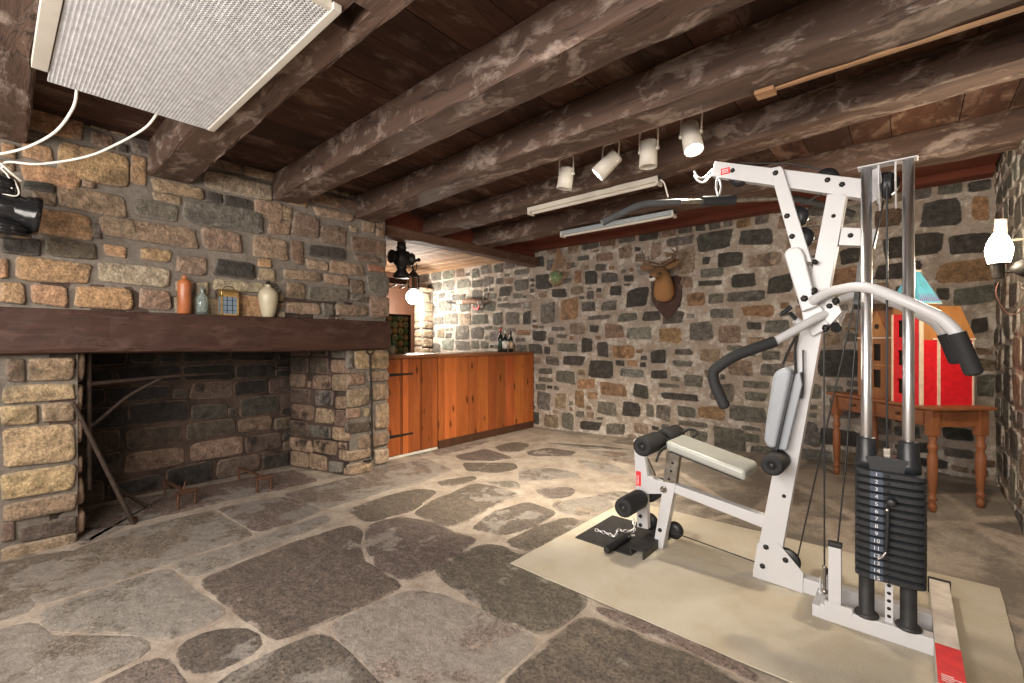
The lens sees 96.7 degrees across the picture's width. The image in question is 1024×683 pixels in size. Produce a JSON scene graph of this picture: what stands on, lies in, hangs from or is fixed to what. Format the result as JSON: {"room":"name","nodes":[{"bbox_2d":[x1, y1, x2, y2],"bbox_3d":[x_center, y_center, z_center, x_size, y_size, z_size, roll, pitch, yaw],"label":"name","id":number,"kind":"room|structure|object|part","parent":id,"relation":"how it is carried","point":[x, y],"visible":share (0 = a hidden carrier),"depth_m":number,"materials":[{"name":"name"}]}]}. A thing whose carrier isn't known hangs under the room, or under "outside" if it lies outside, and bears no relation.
{"room":"basement home gym","nodes":[
{"label":"basement home gym","id":0,"kind":"room"},
{"bbox_2d":[0,109,389,559],"bbox_3d":[-3.277,-0.062,2.894,0.996,2.722,5.268,0,0,41],"label":"fireplace","id":1,"kind":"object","parent":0,"point":[115,225],"depth_m":3.53,"materials":[{"name":"stone"}]},
{"bbox_2d":[0,0,38,143],"bbox_3d":[-1.307,-1.276,1.137,4.495,0.217,0.298,0,0,41],"label":"ceiling beam","id":2,"kind":"structure","parent":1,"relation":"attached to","point":[18,18],"depth_m":1.97,"materials":[{"name":"brown wood"}]},
{"bbox_2d":[0,163,43,239],"bbox_3d":[-2.796,-0.758,2.515,0.383,0.384,0.280,0,0,41],"label":"spotlight","id":3,"kind":"object","parent":1,"relation":"attached to","point":[20,216],"visible":1,"depth_m":2.44,"materials":[{"name":"black metal"}]},
{"bbox_2d":[86,353,227,489],"bbox_3d":[-2.621,0.510,3.441,0.059,0.920,0.992,0,0,19],"label":"crane","id":4,"kind":"object","parent":1,"relation":"attached to","point":[89,383],"visible":0.96,"depth_m":2.99,"materials":[{"name":"metal"}]},
{"bbox_3d":[-2.773,0.510,2.982,0.026,0.920,0.026,0,0,-26],"label":"post","id":5,"kind":"part","parent":4,"relation":"part of","materials":[{"name":"metal"}]},
{"bbox_3d":[-2.605,0.272,3.442,0.028,0.042,0.980,0,0,20],"label":"arm","id":6,"kind":"part","parent":4,"relation":"part of","materials":[{"name":"metal"}]},
{"bbox_2d":[31,0,341,131],"bbox_3d":[-1.323,-1.183,1.755,1.362,0.104,0.685,0,0,41],"label":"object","id":7,"kind":"object","parent":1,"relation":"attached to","point":[192,62],"visible":1,"depth_m":1.76,"materials":[{"name":"beige paint"}]},
{"bbox_2d":[0,90,77,154],"bbox_3d":[-2.260,-1.038,2.186,0.600,0.246,0.064,0,0,17],"label":"cord","id":8,"kind":"object","parent":7,"relation":"hanging from","point":[70,112],"visible":0.94,"depth_m":2.19,"materials":[{"name":"white plastic"}]},
{"bbox_2d":[1,114,157,168],"bbox_3d":[-2.255,-1.045,2.410,0.959,0.241,0.102,0,0,8],"label":"cord","id":9,"kind":"object","parent":7,"relation":"hanging from","point":[155,115],"visible":0.94,"depth_m":2.43,"materials":[{"name":"white plastic"}]},
{"bbox_2d":[0,307,390,354],"bbox_3d":[-2.492,-0.055,3.093,0.159,0.285,3.785,0,0,41],"label":"mantel beam","id":10,"kind":"structure","parent":1,"relation":"attached to","point":[23,331],"depth_m":3.14,"materials":[{"name":"brown wood"}]},
{"bbox_2d":[177,275,191,313],"bbox_3d":[-2.343,-0.335,3.255,0.084,0.275,0.084,0,0,41],"label":"bottle","id":11,"kind":"object","parent":10,"relation":"on","point":[184,286],"visible":0.95,"depth_m":3.22,"materials":[{"name":"orange ceramic"}]},
{"bbox_2d":[195,287,208,314],"bbox_3d":[-2.272,-0.297,3.335,0.080,0.200,0.080,0,0,41],"label":"glass bottle","id":12,"kind":"object","parent":10,"relation":"on","point":[201,300],"visible":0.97,"depth_m":3.31,"materials":[{"name":"white"}]},
{"bbox_2d":[215,286,238,315],"bbox_3d":[-2.168,-0.311,3.455,0.094,0.228,0.141,0,0,41],"label":"brass lantern","id":13,"kind":"object","parent":10,"relation":"on","point":[227,299],"visible":0.96,"depth_m":3.43,"materials":[{"name":"gold metal"}]},
{"bbox_3d":[-2.197,-0.272,3.422,0.080,0.130,0.002,0,0,41],"label":"glass pane","id":14,"kind":"part","parent":13,"relation":"part of","materials":[{"name":"blue"}]},
{"bbox_3d":[-2.161,-0.273,3.463,0.092,0.151,0.120,0,0,41],"label":"brass frame","id":15,"kind":"part","parent":13,"relation":"part of","materials":[{"name":"gold metal"}]},
{"bbox_3d":[-2.132,-0.272,3.437,0.002,0.130,0.108,0,0,41],"label":"glass pane","id":16,"kind":"part","parent":13,"relation":"part of","materials":[{"name":"blue"}]},
{"bbox_2d":[258,281,280,316],"bbox_3d":[-1.973,-0.342,3.685,0.147,0.290,0.146,0,0,-4],"label":"jug","id":17,"kind":"object","parent":10,"relation":"on","point":[267,296],"visible":0.98,"depth_m":3.64,"materials":[{"name":"beige ceramic"}]},
{"bbox_2d":[147,0,413,183],"bbox_3d":[-0.758,-1.262,1.767,4.495,0.247,0.256,0,0,41],"label":"ceiling beam","id":18,"kind":"structure","parent":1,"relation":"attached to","point":[179,151],"depth_m":2.18,"materials":[{"name":"brown wood"}]},
{"bbox_2d":[363,349,373,462],"bbox_3d":[-1.366,0.595,4.337,0.019,1.102,0.111,0,0,41],"label":"hanging poker","id":19,"kind":"object","parent":1,"relation":"hanging from","point":[370,369],"visible":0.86,"depth_m":4.35,"materials":[{"name":"black metal"}]},
{"bbox_2d":[385,213,534,256],"bbox_3d":[-0.534,-1.295,5.655,0.020,0.190,2.620,0,0,41],"label":"trim","id":20,"kind":"structure","parent":1,"relation":"attached to","point":[405,221],"depth_m":5.43,"materials":[{"name":"red wood"}]},
{"bbox_2d":[385,224,538,266],"bbox_3d":[-0.620,-1.143,5.550,0.207,0.118,2.850,0,0,41],"label":"trim","id":21,"kind":"structure","parent":1,"relation":"attached to","point":[393,233],"depth_m":5.41,"materials":[{"name":"brown wood"}]},
{"bbox_2d":[272,0,753,203],"bbox_3d":[-0.238,-1.274,2.363,4.495,0.221,0.254,0,0,41],"label":"ceiling beam","id":22,"kind":"structure","parent":1,"relation":"attached to","point":[563,42],"depth_m":2.10,"materials":[{"name":"brown wood"}]},
{"bbox_2d":[355,0,1023,222],"bbox_3d":[0.216,-1.276,2.899,4.523,0.217,0.256,0,0,43],"label":"ceiling beam","id":23,"kind":"structure","parent":1,"relation":"attached to","point":[810,37],"depth_m":2.17,"materials":[{"name":"brown wood"}]},
{"bbox_2d":[385,271,416,352],"bbox_3d":[-2.700,-0.035,7.478,0.100,2.630,2.720,0,0,41],"label":"wall","id":24,"kind":"structure","parent":0,"point":[398,303],"depth_m":8.23,"materials":[{"name":"beige paint"}]},
{"bbox_2d":[388,277,408,288],"bbox_3d":[-1.523,-0.309,5.898,0.071,1.029,0.402,0,0,41],"label":"hook rail","id":25,"kind":"object","parent":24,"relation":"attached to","point":[394,281],"visible":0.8,"depth_m":5.94,"materials":[{"name":"brown wood"}]},
{"bbox_3d":[-1.539,-0.309,5.910,0.030,1.029,0.400,0,0,41],"label":"rail","id":26,"kind":"part","parent":25,"relation":"part of","materials":[{"name":"brown wood"}]},
{"bbox_2d":[414,287,433,352],"bbox_3d":[-1.570,0.150,8.113,0.235,2.200,0.289,0,0,41],"label":"wall pier","id":27,"kind":"object","parent":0,"point":[423,326],"visible":0.5,"depth_m":8.03,"materials":[{"name":"stone"}]},
{"bbox_2d":[385,239,502,274],"bbox_3d":[-1.633,-1.249,6.547,2.830,0.042,2.720,0,0,41],"label":"ceiling","id":28,"kind":"structure","parent":0,"point":[433,259],"depth_m":6.90,"materials":[{"name":"brown wood"}]},
{"bbox_2d":[387,242,420,278],"bbox_3d":[-1.219,-0.981,5.220,0.190,0.518,0.415,0,0,41],"label":"hanging lantern","id":29,"kind":"object","parent":28,"relation":"hanging from","point":[401,258],"visible":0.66,"depth_m":5.12,"materials":[{"name":"black metal"}]},
{"bbox_2d":[387,249,398,262],"bbox_3d":[-1.329,-0.950,5.093,0.148,0.148,0.080,0,0,41],"label":"hood","id":30,"kind":"object","parent":29,"relation":"attached to","point":[392,256],"depth_m":5.06,"materials":[{"name":"black metal"}]},
{"bbox_2d":[409,253,415,265],"bbox_3d":[-1.185,-0.950,5.259,0.148,0.148,0.080,0,0,41],"label":"hood","id":31,"kind":"object","parent":29,"relation":"attached to","point":[412,258],"depth_m":5.22,"materials":[{"name":"black metal"}]},
{"bbox_3d":[-1.122,-0.899,5.331,0.050,0.170,0.120,0,0,41],"label":"handle","id":32,"kind":"part","parent":29,"relation":"part of","materials":[{"name":"black metal"}]},
{"bbox_2d":[406,268,420,303],"bbox_3d":[-1.636,-0.923,7.556,0.240,0.609,0.240,0,0,41],"label":"lantern","id":33,"kind":"object","parent":28,"relation":"hanging from","point":[413,296],"visible":0.99,"depth_m":7.49,"materials":[{"name":"white glass"}]},
{"bbox_3d":[-1.636,-1.038,7.556,0.198,0.332,0.198,0,0,41],"label":"tin frame","id":34,"kind":"part","parent":33,"relation":"part of","materials":[{"name":"black metal"}]},
{"bbox_3d":[-1.636,-0.739,7.556,0.240,0.240,0.240,0,0,41],"label":"bulb","id":35,"kind":"part","parent":33,"relation":"part of","materials":[{"name":"white glass"}]},
{"bbox_2d":[0,427,1023,682],"bbox_3d":[-1.562,1.233,3.101,7.570,0.274,7.920,0,0,41],"label":"floor","id":36,"kind":"structure","parent":0,"point":[402,571],"depth_m":2.43,"materials":[{"name":"grey stone"}]},
{"bbox_2d":[72,403,150,528],"bbox_3d":[-2.692,0.819,3.110,0.242,0.872,0.606,0,0,13],"label":"rod","id":37,"kind":"object","parent":36,"relation":"on","point":[118,491],"visible":0.9,"depth_m":3.00,"materials":[{"name":"black metal"}]},
{"bbox_3d":[-2.722,1.238,3.045,0.248,0.010,0.010,0,0,-19],"label":"floor rod","id":38,"kind":"part","parent":37,"relation":"part of","materials":[{"name":"metal"}]},
{"bbox_2d":[163,480,198,509],"bbox_3d":[-2.606,1.157,3.567,0.474,0.186,0.160,0,0,41],"label":"stand","id":39,"kind":"object","parent":36,"relation":"on","point":[183,490],"visible":1,"depth_m":3.48,"materials":[{"name":"brown metal"}]},
{"bbox_3d":[-2.807,1.191,3.681,0.020,0.119,0.020,0,0,41],"label":"leg","id":40,"kind":"part","parent":39,"relation":"part of","materials":[{"name":"metal"}]},
{"bbox_3d":[-2.478,1.191,3.375,0.020,0.119,0.020,0,0,41],"label":"leg","id":41,"kind":"part","parent":39,"relation":"part of","materials":[{"name":"metal"}]},
{"bbox_3d":[-2.438,1.191,3.500,0.020,0.119,0.020,0,0,41],"label":"leg","id":42,"kind":"part","parent":39,"relation":"part of","materials":[{"name":"metal"}]},
{"bbox_2d":[237,466,273,492],"bbox_3d":[-2.242,1.157,3.945,0.502,0.186,0.147,0,0,41],"label":"stand","id":43,"kind":"object","parent":36,"relation":"on","point":[260,476],"visible":1,"depth_m":3.83,"materials":[{"name":"brown metal"}]},
{"bbox_3d":[-2.104,1.191,3.754,0.020,0.119,0.020,0,0,41],"label":"leg","id":44,"kind":"part","parent":43,"relation":"part of","materials":[{"name":"metal"}]},
{"bbox_3d":[-2.029,1.191,3.830,0.020,0.119,0.020,0,0,41],"label":"leg","id":45,"kind":"part","parent":43,"relation":"part of","materials":[{"name":"metal"}]},
{"bbox_2d":[387,353,438,459],"bbox_3d":[-1.315,0.698,5.178,0.570,1.105,0.765,0,0,41],"label":"base cabinet","id":46,"kind":"object","parent":36,"relation":"on","point":[412,400],"visible":0.85,"depth_m":5.03,"materials":[{"name":"brown wood"}]},
{"bbox_2d":[420,351,533,448],"bbox_3d":[-0.475,0.698,6.141,0.570,1.105,1.770,0,0,41],"label":"cabinet","id":47,"kind":"object","parent":36,"relation":"on","point":[483,394],"depth_m":5.85,"materials":[{"name":"brown wood"}]},
{"bbox_2d":[420,351,533,356],"bbox_3d":[-0.475,0.165,6.141,0.570,0.040,1.770,0,0,41],"label":"countertop","id":48,"kind":"structure","parent":47,"relation":"on","point":[483,353],"depth_m":5.97,"materials":[{"name":"brown wood"}]},
{"bbox_2d":[498,328,502,351],"bbox_3d":[-0.161,-0.021,6.357,0.072,0.332,0.072,0,0,41],"label":"wine bottle","id":49,"kind":"object","parent":47,"relation":"on","point":[500,337],"visible":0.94,"depth_m":6.33,"materials":[{"name":"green glass"}]},
{"bbox_2d":[502,330,507,351],"bbox_3d":[-0.097,-0.006,6.278,0.070,0.302,0.070,0,0,41],"label":"wine bottle","id":50,"kind":"object","parent":47,"relation":"on","point":[504,340],"visible":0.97,"depth_m":6.25,"materials":[{"name":"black glass"}]},
{"bbox_2d":[508,331,512,351],"bbox_3d":[-0.021,-0.001,6.441,0.072,0.292,0.072,0,0,41],"label":"wine bottle","id":51,"kind":"object","parent":47,"relation":"on","point":[510,339],"visible":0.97,"depth_m":6.42,"materials":[{"name":"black glass"}]},
{"bbox_3d":[0.295,0.718,6.627,0.032,1.065,0.025,0,0,41],"label":"trim","id":52,"kind":"part","parent":47,"relation":"part of","materials":[{"name":"brown wood"}]},
{"bbox_2d":[511,506,1023,682],"bbox_3d":[1.219,1.241,2.415,2.023,0.006,1.419,0,0,41],"label":"mat","id":53,"kind":"object","parent":36,"relation":"on","point":[707,596],"visible":0.82,"depth_m":2.13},
{"bbox_2d":[575,155,983,682],"bbox_3d":[1.148,0.121,2.377,1.806,2.234,1.024,0,0,41],"label":"machine","id":54,"kind":"object","parent":53,"relation":"on","point":[891,490],"visible":1,"depth_m":2.12,"materials":[{"name":"white metal"}]},
{"bbox_3d":[0.693,1.234,2.926,0.367,0.008,0.480,0,0,41],"label":"foot plate","id":55,"kind":"part","parent":54,"relation":"part of","materials":[{"name":"black rubber"}]},
{"bbox_2d":[594,521,635,537],"bbox_3d":[0.689,1.200,2.922,0.288,0.067,0.135,0,0,-15],"label":"chain","id":56,"kind":"object","parent":54,"relation":"on","point":[598,530],"visible":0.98,"depth_m":2.92,"materials":[{"name":"silver metal"}]},
{"bbox_2d":[604,531,634,553],"bbox_3d":[0.652,1.212,2.746,0.060,0.042,0.303,0,0,41],"label":"handle bar","id":57,"kind":"object","parent":54,"relation":"on","point":[609,548],"visible":1,"depth_m":2.71,"materials":[{"name":"black plastic"}]},
{"bbox_3d":[0.846,0.877,2.792,0.195,0.551,0.040,0,0,41],"label":"leg lever","id":58,"kind":"part","parent":54,"relation":"part of","materials":[{"name":"white metal"}]},
{"bbox_3d":[0.892,0.876,2.690,0.040,0.040,0.034,0,0,41],"label":"adjustment knob","id":59,"kind":"part","parent":54,"relation":"part of","materials":[{"name":"metal"}]},
{"bbox_3d":[0.923,1.035,2.725,0.136,0.406,0.060,0,0,41],"label":"post","id":60,"kind":"part","parent":54,"relation":"part of","materials":[{"name":"white metal"}]},
{"bbox_3d":[0.953,0.747,2.699,0.098,0.182,0.044,0,0,41],"label":"seat post","id":61,"kind":"part","parent":54,"relation":"part of","materials":[{"name":"metal"}]},
{"bbox_2d":[600,177,855,225],"bbox_3d":[1.170,-0.761,2.473,1.378,0.267,0.053,0,0,0],"label":"bar","id":62,"kind":"object","parent":54,"relation":"hanging from","point":[724,200],"visible":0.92,"depth_m":2.46,"materials":[{"name":"metal"}]},
{"bbox_3d":[1.409,0.344,2.309,0.082,0.384,0.267,0,0,41],"label":"pad edge trim","id":63,"kind":"part","parent":54,"relation":"part of","materials":[{"name":"black plastic"}]},
{"bbox_3d":[1.359,-0.131,2.218,0.106,0.090,0.038,0,0,-1],"label":"adjustment knob","id":64,"kind":"part","parent":54,"relation":"part of","materials":[{"name":"black plastic"}]},
{"bbox_3d":[1.349,-0.060,2.145,0.291,0.178,0.043,0,0,-3],"label":"pull handle","id":65,"kind":"part","parent":54,"relation":"part of","materials":[{"name":"white metal"}]},
{"bbox_3d":[1.434,0.254,2.279,0.398,1.918,0.060,0,0,41],"label":"upright post","id":66,"kind":"part","parent":54,"relation":"part of","materials":[{"name":"white metal"}]},
{"bbox_3d":[1.430,1.038,2.014,0.047,0.263,0.035,0,0,41],"label":"guide post","id":67,"kind":"part","parent":54,"relation":"part of","materials":[{"name":"white metal"}]},
{"bbox_3d":[1.425,1.170,1.986,0.099,0.040,0.002,0,0,41],"label":"post foot plate","id":68,"kind":"part","parent":54,"relation":"part of","materials":[{"name":"white metal"}]},
{"bbox_3d":[1.613,-0.484,2.123,0.139,0.106,0.060,0,0,41],"label":"stub arm","id":69,"kind":"part","parent":54,"relation":"part of"},
{"bbox_3d":[1.517,0.215,1.948,0.039,1.910,0.039,0,0,41],"label":"guide rod","id":70,"kind":"part","parent":54,"relation":"part of","materials":[{"name":"silver metal"}]},
{"bbox_3d":[1.536,1.204,1.931,0.375,0.068,0.060,0,0,41],"label":"rail","id":71,"kind":"part","parent":54,"relation":"part of","materials":[{"name":"white metal"}]},
{"bbox_3d":[1.632,-0.706,2.063,0.071,0.155,0.005,0,0,41],"label":"beam plate","id":72,"kind":"part","parent":54,"relation":"part of","materials":[{"name":"white metal"}]},
{"bbox_3d":[1.518,-0.131,1.898,0.514,0.243,0.298,0,0,41],"label":"press handle","id":73,"kind":"part","parent":54,"relation":"part of","materials":[{"name":"white metal"}]},
{"bbox_3d":[1.568,-0.743,1.903,0.196,0.006,0.060,0,0,41],"label":"plate","id":74,"kind":"part","parent":54,"relation":"part of","materials":[{"name":"white metal"}]},
{"bbox_3d":[1.575,0.973,1.897,0.229,0.029,0.136,0,0,41],"label":"weight plate","id":75,"kind":"part","parent":54,"relation":"part of","materials":[{"name":"black metal"}]},
{"bbox_3d":[1.575,0.942,1.897,0.229,0.029,0.136,0,0,41],"label":"weight plate","id":76,"kind":"part","parent":54,"relation":"part of","materials":[{"name":"black metal"}]},
{"bbox_3d":[1.575,0.912,1.897,0.229,0.029,0.136,0,0,41],"label":"weight plate","id":77,"kind":"part","parent":54,"relation":"part of","materials":[{"name":"black metal"}]},
{"bbox_3d":[1.575,0.881,1.897,0.229,0.029,0.136,0,0,41],"label":"weight plate","id":78,"kind":"part","parent":54,"relation":"part of","materials":[{"name":"black metal"}]},
{"bbox_3d":[1.575,0.851,1.897,0.229,0.029,0.136,0,0,41],"label":"weight plate","id":79,"kind":"part","parent":54,"relation":"part of","materials":[{"name":"black metal"}]},
{"bbox_3d":[1.575,0.821,1.897,0.229,0.029,0.136,0,0,41],"label":"weight plate","id":80,"kind":"part","parent":54,"relation":"part of","materials":[{"name":"black metal"}]},
{"bbox_3d":[1.575,0.790,1.897,0.229,0.029,0.136,0,0,41],"label":"weight plate","id":81,"kind":"part","parent":54,"relation":"part of","materials":[{"name":"black metal"}]},
{"bbox_3d":[1.575,0.760,1.897,0.229,0.029,0.136,0,0,41],"label":"weight plate","id":82,"kind":"part","parent":54,"relation":"part of","materials":[{"name":"black metal"}]},
{"bbox_3d":[1.575,0.729,1.897,0.229,0.029,0.136,0,0,41],"label":"weight plate","id":83,"kind":"part","parent":54,"relation":"part of","materials":[{"name":"black metal"}]},
{"bbox_3d":[1.575,0.699,1.897,0.229,0.029,0.136,0,0,41],"label":"weight plate","id":84,"kind":"part","parent":54,"relation":"part of","materials":[{"name":"black metal"}]},
{"bbox_3d":[1.575,0.669,1.897,0.229,0.029,0.136,0,0,41],"label":"weight plate","id":85,"kind":"part","parent":54,"relation":"part of","materials":[{"name":"black metal"}]},
{"bbox_3d":[1.575,0.638,1.897,0.229,0.029,0.136,0,0,41],"label":"weight plate","id":86,"kind":"part","parent":54,"relation":"part of","materials":[{"name":"black metal"}]},
{"bbox_3d":[1.575,0.608,1.897,0.229,0.029,0.136,0,0,41],"label":"weight plate","id":87,"kind":"part","parent":54,"relation":"part of","materials":[{"name":"black metal"}]},
{"bbox_3d":[1.575,0.577,1.897,0.229,0.029,0.136,0,0,41],"label":"weight plate","id":88,"kind":"part","parent":54,"relation":"part of","materials":[{"name":"black metal"}]},
{"bbox_3d":[1.575,0.547,1.897,0.229,0.029,0.136,0,0,41],"label":"weight plate","id":89,"kind":"part","parent":54,"relation":"part of","materials":[{"name":"black metal"}]},
{"bbox_3d":[1.749,-0.130,2.191,0.541,0.242,0.082,0,0,27],"label":"press handle","id":90,"kind":"part","parent":54,"relation":"part of","materials":[{"name":"white metal"}]},
{"bbox_3d":[1.619,0.215,1.858,0.039,1.910,0.039,0,0,41],"label":"guide rod","id":91,"kind":"part","parent":54,"relation":"part of","materials":[{"name":"silver metal"}]},
{"bbox_2d":[826,391,996,512],"bbox_3d":[2.933,0.780,3.441,0.440,0.700,0.960,0,0,-2],"label":"wooden side table","id":92,"kind":"object","parent":36,"relation":"on","point":[933,417],"visible":0.85,"depth_m":3.01,"materials":[{"name":"brown wood"}]},
{"bbox_3d":[2.754,0.791,3.860,0.056,0.678,0.056,0,0,0],"label":"leg","id":93,"kind":"part","parent":92,"relation":"part of","materials":[{"name":"brown wood"}]},
{"bbox_3d":[2.747,0.507,3.635,0.014,0.091,0.360,0,0,-2],"label":"drawer","id":94,"kind":"part","parent":92,"relation":"part of","materials":[{"name":"brown wood"}]},
{"bbox_3d":[3.084,0.787,3.871,0.056,0.671,0.056,0,0,0],"label":"leg","id":95,"kind":"part","parent":92,"relation":"part of","materials":[{"name":"brown wood"}]},
{"bbox_3d":[2.760,0.507,3.235,0.014,0.091,0.360,0,0,-2],"label":"drawer","id":96,"kind":"part","parent":92,"relation":"part of","materials":[{"name":"brown wood"}]},
{"bbox_2d":[857,270,975,404],"bbox_3d":[2.931,-0.033,3.358,0.395,0.926,0.632,0,0,-2],"label":"dollhouse","id":97,"kind":"object","parent":92,"relation":"on","point":[937,381],"visible":0.72,"depth_m":3.09,"materials":[{"name":"red wood"}]},
{"bbox_3d":[2.791,-0.028,3.483,0.006,0.010,0.374,0,0,-2],"label":"cream trim","id":98,"kind":"part","parent":97,"relation":"part of","materials":[{"name":"beige wood"}]},
{"bbox_3d":[2.900,0.119,3.104,0.449,0.623,0.195,0,0,28],"label":"cream trim","id":99,"kind":"part","parent":97,"relation":"part of","materials":[{"name":"wood"}]},
{"bbox_3d":[2.782,0.789,3.010,0.056,0.674,0.056,0,0,0],"label":"leg","id":100,"kind":"part","parent":92,"relation":"part of","materials":[{"name":"brown wood"}]},
{"bbox_3d":[3.112,0.778,3.022,0.056,0.652,0.056,0,0,0],"label":"leg","id":101,"kind":"part","parent":92,"relation":"part of","materials":[{"name":"brown wood"}]},
{"bbox_3d":[-1.727,0.728,6.098,1.180,1.045,1.680,0,0,41],"label":"bar cabinet","id":102,"kind":"object","parent":36,"relation":"on","visible":0},
{"bbox_2d":[388,334,394,353],"bbox_3d":[-1.514,0.054,5.718,0.081,0.302,0.081,0,0,41],"label":"bottle","id":103,"kind":"object","parent":102,"relation":"on","point":[391,350],"visible":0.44,"depth_m":5.69,"materials":[{"name":"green glass"}]},
{"bbox_2d":[386,314,410,352],"bbox_3d":[-1.643,-0.093,6.191,0.035,0.566,0.623,0,0,41],"label":"rack","id":104,"kind":"object","parent":102,"relation":"on","point":[400,323],"visible":0.49,"depth_m":6.30,"materials":[{"name":"black metal"}]},
{"bbox_2d":[33,0,1023,230],"bbox_3d":[-0.507,-1.410,2.180,4.970,0.060,8.020,0,0,41],"label":"ceiling","id":105,"kind":"structure","parent":0,"point":[425,37],"depth_m":2.62,"materials":[{"name":"brown wood"}]},
{"bbox_2d":[557,155,574,190],"bbox_3d":[0.387,-1.234,3.272,0.139,0.291,0.109,0,0,41],"label":"spot lamp","id":106,"kind":"object","parent":105,"relation":"hanging from","point":[565,178],"visible":0.8,"depth_m":3.23,"materials":[{"name":"white metal"}]},
{"bbox_2d":[527,175,668,215],"bbox_3d":[0.646,-1.119,3.696,1.282,0.161,0.088,0,0,41],"label":"strip light","id":107,"kind":"object","parent":105,"relation":"attached to","point":[653,181],"visible":1,"depth_m":3.62,"materials":[{"name":"beige paint"}]},
{"bbox_3d":[1.103,-1.112,3.298,0.070,0.146,0.012,0,0,41],"label":"pull cord","id":108,"kind":"part","parent":107,"relation":"part of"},
{"bbox_2d":[592,141,621,180],"bbox_3d":[0.629,-1.227,3.024,0.198,0.306,0.110,0,0,20],"label":"spot lamp","id":109,"kind":"object","parent":105,"relation":"hanging from","point":[607,164],"visible":0.87,"depth_m":2.99,"materials":[{"name":"white metal"}]},
{"bbox_2d":[560,210,676,237],"bbox_3d":[1.013,-1.160,4.544,1.244,0.060,0.088,0,0,41],"label":"strip light","id":110,"kind":"object","parent":105,"relation":"attached to","point":[670,213],"visible":0.99,"depth_m":4.45,"materials":[{"name":"grey metal"}]},
{"bbox_2d":[638,127,659,169],"bbox_3d":[0.857,-1.238,2.860,0.110,0.284,0.116,0,0,-8],"label":"spot lamp","id":111,"kind":"object","parent":105,"relation":"hanging from","point":[648,147],"visible":0.8,"depth_m":2.82,"materials":[{"name":"white metal"}]},
{"bbox_2d":[679,113,703,156],"bbox_3d":[1.052,-1.232,2.658,0.115,0.296,0.164,0,0,-3],"label":"spot lamp","id":112,"kind":"object","parent":105,"relation":"hanging from","point":[690,134],"visible":0.73,"depth_m":2.63,"materials":[{"name":"white metal"}]},
{"bbox_3d":[1.050,-1.113,2.631,0.092,0.040,0.091,0,0,41],"label":"bulb","id":113,"kind":"part","parent":112,"relation":"part of","materials":[{"name":"white glass"}]},
{"bbox_2d":[417,172,996,480],"bbox_3d":[1.108,-0.065,6.085,7.570,2.690,0.225,0,0,41],"label":"wall","id":114,"kind":"structure","parent":0,"point":[607,361],"depth_m":5.04,"materials":[{"name":"stone"}]},
{"bbox_2d":[447,298,481,309],"bbox_3d":[-0.817,-0.611,7.560,0.854,0.207,0.104,0,0,41],"label":"pistol","id":115,"kind":"object","parent":114,"relation":"attached to","point":[475,301],"depth_m":7.38,"materials":[{"name":"black metal"}]},
{"bbox_2d":[548,248,570,284],"bbox_3d":[0.641,-1.068,6.206,0.311,0.581,0.210,0,0,41],"label":"net","id":116,"kind":"object","parent":114,"relation":"hanging from","point":[556,277],"visible":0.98,"depth_m":6.20,"materials":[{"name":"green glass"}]},
{"bbox_2d":[635,244,681,319],"bbox_3d":[1.668,-0.644,5.102,0.485,0.792,0.582,0,0,41],"label":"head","id":117,"kind":"object","parent":114,"relation":"attached to","point":[666,292],"visible":1,"depth_m":5.15,"materials":[{"name":"wood"},{"name":"brown fur"}]},
{"bbox_2d":[516,153,1000,251],"bbox_3d":[1.909,-1.341,4.927,4.600,0.082,0.495,0,0,41],"label":"trim","id":118,"kind":"structure","parent":114,"relation":"attached to","point":[982,167],"depth_m":4.69,"materials":[{"name":"red wood"}]},
{"bbox_2d":[994,140,1023,534],"bbox_3d":[1.323,-0.065,0.585,0.227,2.690,8.020,0,0,41],"label":"wall","id":119,"kind":"structure","parent":0,"point":[1009,184],"depth_m":3.02,"materials":[{"name":"stone"}]},
{"bbox_2d":[423,19,1023,236],"bbox_3d":[0.723,-1.289,3.578,4.670,0.191,0.260,0,0,45],"label":"ceiling beam","id":120,"kind":"structure","parent":119,"relation":"attached to","point":[996,56],"depth_m":2.53,"materials":[{"name":"brown wood"}]},
{"bbox_2d":[473,106,1023,247],"bbox_3d":[1.326,-1.287,4.269,4.645,0.196,0.252,0,0,41],"label":"beam","id":121,"kind":"structure","parent":119,"relation":"attached to","point":[1003,131],"depth_m":3.25,"materials":[{"name":"brown wood"}]},
{"bbox_2d":[754,6,1023,100],"bbox_3d":[1.551,-1.167,1.812,1.046,0.025,0.070,0,0,41],"label":"strip","id":122,"kind":"object","parent":119,"relation":"attached to","point":[769,91],"visible":1,"depth_m":1.84,"materials":[{"name":"brown wood"}]},
{"bbox_2d":[984,219,1023,314],"bbox_3d":[2.628,-0.403,2.388,0.209,0.530,0.188,0,0,41],"label":"wall sconce","id":123,"kind":"object","parent":119,"relation":"attached to","point":[999,249],"visible":1,"depth_m":2.39,"materials":[{"name":"white glass"}]},
{"bbox_3d":[2.583,-0.501,2.413,0.107,0.172,0.107,0,0,41],"label":"lamp shade","id":124,"kind":"part","parent":123,"relation":"part of","materials":[{"name":"white glass"}]},
{"bbox_2d":[988,262,1010,278],"bbox_3d":[2.583,-0.376,2.413,0.084,0.081,0.084,0,0,41],"label":"socket","id":125,"kind":"object","parent":123,"relation":"attached to","point":[999,271],"depth_m":2.40,"materials":[{"name":"silver metal"}]},
{"bbox_3d":[2.616,-0.379,2.342,0.025,0.482,0.181,0,0,-22],"label":"lamp cord","id":126,"kind":"part","parent":123,"relation":"part of","materials":[{"name":"brown plastic"}]}
]}

